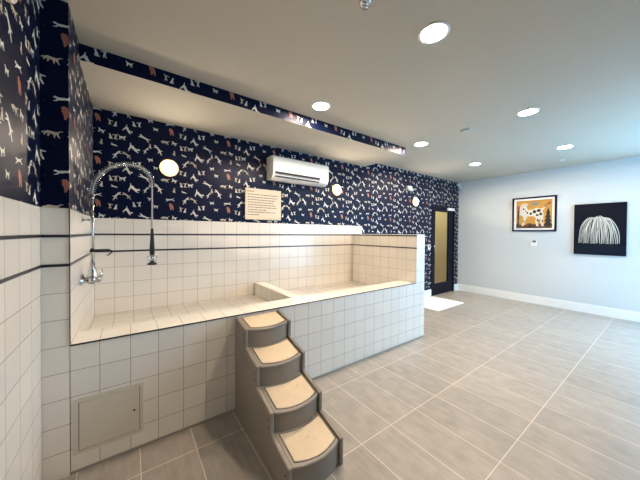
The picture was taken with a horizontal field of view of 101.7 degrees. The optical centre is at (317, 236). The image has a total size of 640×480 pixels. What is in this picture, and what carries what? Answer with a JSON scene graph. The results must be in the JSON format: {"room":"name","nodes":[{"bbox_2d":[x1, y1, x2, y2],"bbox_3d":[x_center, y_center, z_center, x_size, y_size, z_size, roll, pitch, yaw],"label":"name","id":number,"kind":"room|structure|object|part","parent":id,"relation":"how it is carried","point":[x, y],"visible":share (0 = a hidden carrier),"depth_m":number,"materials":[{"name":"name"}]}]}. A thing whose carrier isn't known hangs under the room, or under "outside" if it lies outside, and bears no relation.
{"room":"dog washing room","nodes":[
{"label":"dog washing room","id":0,"kind":"room"},
{"bbox_2d":[0,0,41,479],"bbox_3d":[-0.948,0.048,0.546,0.104,2.750,4.846,0,1,-36],"label":"wall","id":1,"kind":"structure","parent":0,"point":[20,241],"depth_m":1.16,"materials":[{"name":"white tile"}]},
{"bbox_2d":[6,0,17,3],"bbox_3d":[-1.198,-1.009,1.003,0.035,0.184,0.184,0,1,-36],"label":"wall sconce","id":2,"kind":"object","parent":1,"relation":"attached to","point":[8,1],"visible":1,"depth_m":1.03,"materials":[{"name":"white glass"}]},
{"bbox_2d":[39,0,93,479],"bbox_3d":[-1.853,0.024,1.986,0.121,2.750,1.250,0,1,-36],"label":"wall","id":3,"kind":"structure","parent":0,"point":[66,108],"depth_m":1.50,"materials":[{"name":"white tile"}]},
{"bbox_2d":[80,161,156,284],"bbox_3d":[-1.524,-0.121,2.029,0.471,0.934,0.184,0,1,-36],"label":"faucet","id":4,"kind":"object","parent":3,"relation":"attached to","point":[92,277],"visible":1,"depth_m":1.94,"materials":[{"name":"silver metal"}]},
{"bbox_3d":[-1.599,0.297,1.901,0.036,0.083,0.044,0,1,-36],"label":"valve handle","id":5,"kind":"part","parent":4,"relation":"part of","materials":[{"name":"silver metal"}]},
{"bbox_3d":[-1.623,0.122,1.962,0.139,0.055,0.030,0,1,-36],"label":"hook arm","id":6,"kind":"part","parent":4,"relation":"part of","materials":[{"name":"black metal"}]},
{"bbox_2d":[93,107,458,317],"bbox_3d":[0.689,0.010,4.663,7.342,2.750,0.128,0,1,-36],"label":"wall","id":7,"kind":"structure","parent":0,"point":[206,248],"depth_m":3.21,"materials":[{"name":"white tile"}]},
{"bbox_2d":[159,159,177,175],"bbox_3d":[-1.638,-0.755,2.877,0.184,0.184,0.035,0,1,-36],"label":"wall sconce","id":8,"kind":"object","parent":7,"relation":"attached to","point":[167,167],"visible":1,"depth_m":2.86,"materials":[{"name":"white glass"}]},
{"bbox_2d":[162,162,175,173],"bbox_3d":[-1.630,-0.755,2.866,0.136,0.136,0.007,0,1,-36],"label":"diffuser","id":9,"kind":"object","parent":8,"relation":"attached to","point":[167,167],"depth_m":2.86,"materials":[{"name":"white glass"}]},
{"bbox_2d":[79,43,404,166],"bbox_3d":[-0.409,-1.298,3.249,3.709,0.115,0.855,0,1,-36],"label":"soffit","id":10,"kind":"structure","parent":7,"relation":"attached to","point":[115,83],"depth_m":2.62,"materials":[{"name":"paint"}]},
{"bbox_2d":[245,187,280,220],"bbox_3d":[-0.733,-0.430,3.538,0.518,0.412,0.031,0,1,-36],"label":"notice sign","id":11,"kind":"object","parent":7,"relation":"attached to","point":[260,204],"visible":1,"depth_m":3.52,"materials":[{"name":"beige paper"}]},
{"bbox_2d":[267,155,328,187],"bbox_3d":[-0.262,-0.918,3.756,0.925,0.313,0.214,0,1,-36],"label":"air conditioner","id":12,"kind":"object","parent":7,"relation":"attached to","point":[279,169],"visible":1,"depth_m":3.63,"materials":[{"name":"white plastic"}]},
{"bbox_2d":[332,184,340,194],"bbox_3d":[0.319,-0.765,4.289,0.184,0.184,0.035,0,1,-36],"label":"wall sconce","id":13,"kind":"object","parent":7,"relation":"attached to","point":[336,189],"visible":1,"depth_m":4.27,"materials":[{"name":"white glass"}]},
{"bbox_2d":[334,186,339,193],"bbox_3d":[0.327,-0.765,4.277,0.136,0.136,0.007,0,1,-36],"label":"diffuser","id":14,"kind":"object","parent":13,"relation":"attached to","point":[336,188],"depth_m":4.27,"materials":[{"name":"white"}]},
{"bbox_2d":[413,198,418,205],"bbox_3d":[2.103,-0.737,5.576,0.184,0.184,0.035,0,1,-36],"label":"wall sconce","id":15,"kind":"object","parent":7,"relation":"attached to","point":[415,200],"visible":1,"depth_m":5.55,"materials":[{"name":"white glass"}]},
{"bbox_2d":[424,283,457,297],"bbox_3d":[2.191,1.301,5.686,3.513,0.165,0.016,0,1,-36],"label":"baseboard","id":16,"kind":"structure","parent":7,"relation":"attached to","point":[427,293],"depth_m":5.94,"materials":[{"name":"white paint"}]},
{"bbox_2d":[431,204,458,295],"bbox_3d":[3.048,0.322,6.268,1.040,2.120,0.268,0,1,-36],"label":"door","id":17,"kind":"structure","parent":7,"relation":"in","point":[448,285],"depth_m":6.43,"materials":[{"name":"black paint"}]},
{"bbox_2d":[61,0,639,182],"bbox_3d":[2.045,-1.382,2.680,7.459,0.100,4.846,0,1,-36],"label":"ceiling","id":18,"kind":"structure","parent":0,"point":[577,62],"depth_m":2.02,"materials":[{"name":"paint"}]},
{"bbox_2d":[312,101,329,110],"bbox_3d":[0.036,-1.342,2.690,0.196,0.008,0.196,0,1,-36],"label":"recessed light","id":19,"kind":"object","parent":18,"relation":"in","point":[319,105],"visible":1,"depth_m":2.67,"materials":[{"name":"white"}]},
{"bbox_2d":[359,0,370,9],"bbox_3d":[0.271,-1.315,1.484,0.072,0.030,0.072,0,1,-36],"label":"sprinkler","id":20,"kind":"object","parent":18,"relation":"attached to","point":[363,4],"visible":1,"depth_m":1.48,"materials":[{"name":"silver metal"}]},
{"bbox_2d":[414,142,427,146],"bbox_3d":[1.511,-1.345,3.805,0.196,0.008,0.196,0,1,-36],"label":"recessed light","id":21,"kind":"object","parent":18,"relation":"in","point":[418,144],"visible":1,"depth_m":3.81,"materials":[{"name":"white"}]},
{"bbox_2d":[418,20,449,43],"bbox_3d":[0.758,-1.325,1.700,0.196,0.008,0.196,0,1,-36],"label":"recessed light","id":22,"kind":"object","parent":18,"relation":"in","point":[435,31],"visible":1,"depth_m":1.69,"materials":[{"name":"white paint"}]},
{"bbox_2d":[460,128,470,132],"bbox_3d":[1.859,-1.329,3.283,0.120,0.023,0.120,0,1,-36],"label":"smoke detector","id":23,"kind":"object","parent":18,"relation":"attached to","point":[464,130],"visible":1,"depth_m":3.25,"materials":[{"name":"white plastic"}]},
{"bbox_2d":[516,108,539,115],"bbox_3d":[2.253,-1.328,2.789,0.196,0.008,0.196,0,1,-36],"label":"recessed light","id":24,"kind":"object","parent":18,"relation":"in","point":[526,112],"visible":1,"depth_m":2.78,"materials":[{"name":"white"}]},
{"bbox_2d":[556,145,573,148],"bbox_3d":[3.696,-1.331,3.891,0.196,0.008,0.196,0,1,-36],"label":"recessed light","id":25,"kind":"object","parent":18,"relation":"in","point":[564,146],"visible":1,"depth_m":3.89,"materials":[{"name":"white"}]},
{"bbox_2d":[61,290,639,479],"bbox_3d":[1.557,1.467,3.363,7.459,0.120,6.446,0,1,-36],"label":"floor","id":26,"kind":"structure","parent":0,"point":[493,388],"depth_m":2.12,"materials":[{"name":"tile"}]},
{"bbox_2d":[69,208,424,473],"bbox_3d":[-0.337,0.611,3.083,3.630,1.571,1.252,0,1,-36],"label":"tub","id":27,"kind":"object","parent":26,"relation":"on","point":[138,379],"visible":1,"depth_m":2.01,"materials":[{"name":"white tile"}]},
{"bbox_3d":[-1.440,0.237,1.515,0.005,0.800,0.006,0,1,-36],"label":"corner trim","id":28,"kind":"part","parent":27,"relation":"part of","materials":[{"name":"black"}]},
{"bbox_3d":[-1.301,1.131,1.635,0.346,0.328,0.010,0,1,-36],"label":"access panel","id":29,"kind":"part","parent":27,"relation":"part of","materials":[{"name":"beige paint"}]},
{"bbox_3d":[-1.298,1.131,1.638,0.296,0.282,0.008,0,1,-36],"label":"panel door","id":30,"kind":"part","parent":27,"relation":"part of","materials":[{"name":"beige paint"}]},
{"bbox_3d":[-0.053,0.637,2.532,3.439,0.007,0.009,0,1,-36],"label":"edge trim","id":31,"kind":"part","parent":27,"relation":"part of","materials":[{"name":"black"}]},
{"bbox_2d":[235,309,342,479],"bbox_3d":[-0.242,1.032,1.841,0.395,0.761,0.891,0,1,-36],"label":"stairs","id":32,"kind":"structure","parent":26,"relation":"on","point":[278,404],"depth_m":1.75,"materials":[{"name":"beige plastic"}]},
{"bbox_3d":[-0.397,1.032,1.744,0.027,0.761,0.867,0,1,-36],"label":"panel","id":33,"kind":"part","parent":32,"relation":"part of","materials":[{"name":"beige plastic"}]},
{"bbox_3d":[-0.100,1.032,1.958,0.027,0.761,0.867,0,1,-36],"label":"panel","id":34,"kind":"part","parent":32,"relation":"part of","materials":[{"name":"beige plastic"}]},
{"bbox_2d":[424,296,462,310],"bbox_3d":[2.446,1.382,5.405,0.990,0.011,0.680,0,1,-36],"label":"floor mat","id":35,"kind":"object","parent":26,"relation":"on","point":[433,303],"visible":0.71,"depth_m":5.35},
{"bbox_2d":[435,211,446,282],"bbox_3d":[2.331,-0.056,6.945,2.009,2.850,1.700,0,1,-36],"label":"door glass panel","id":36,"kind":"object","parent":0,"point":[440,217],"depth_m":7.08,"materials":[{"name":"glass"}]},
{"bbox_2d":[458,156,639,311],"bbox_3d":[5.019,0.038,4.850,0.100,2.750,4.846,0,1,-36],"label":"wall","id":37,"kind":"structure","parent":0,"point":[491,255],"depth_m":5.18,"materials":[{"name":"white paint"}]},
{"bbox_2d":[531,240,536,245],"bbox_3d":[4.517,0.140,5.437,0.028,0.125,0.093,0,1,-36],"label":"thermostat","id":38,"kind":"object","parent":37,"relation":"attached to","point":[533,242],"visible":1,"depth_m":5.43,"materials":[{"name":"white paint"}]},
{"bbox_2d":[512,195,556,230],"bbox_3d":[4.511,-0.464,5.442,0.030,0.722,0.735,0,1,-36],"label":"framed print","id":39,"kind":"object","parent":37,"relation":"attached to","point":[539,213],"visible":1,"depth_m":5.42,"materials":[{"name":"black"}]},
{"bbox_2d":[458,284,639,321],"bbox_3d":[4.543,1.321,5.413,0.016,0.165,3.180,0,1,-36],"label":"baseboard","id":40,"kind":"structure","parent":37,"relation":"attached to","point":[569,305],"depth_m":5.13,"materials":[{"name":"white paint"}]},
{"bbox_2d":[573,202,626,255],"bbox_3d":[5.055,-0.128,4.679,0.034,0.928,0.644,0,1,-36],"label":"canvas painting","id":41,"kind":"object","parent":37,"relation":"attached to","point":[599,228],"visible":1,"depth_m":4.64,"materials":[{"name":"black fabric"}]}
]}

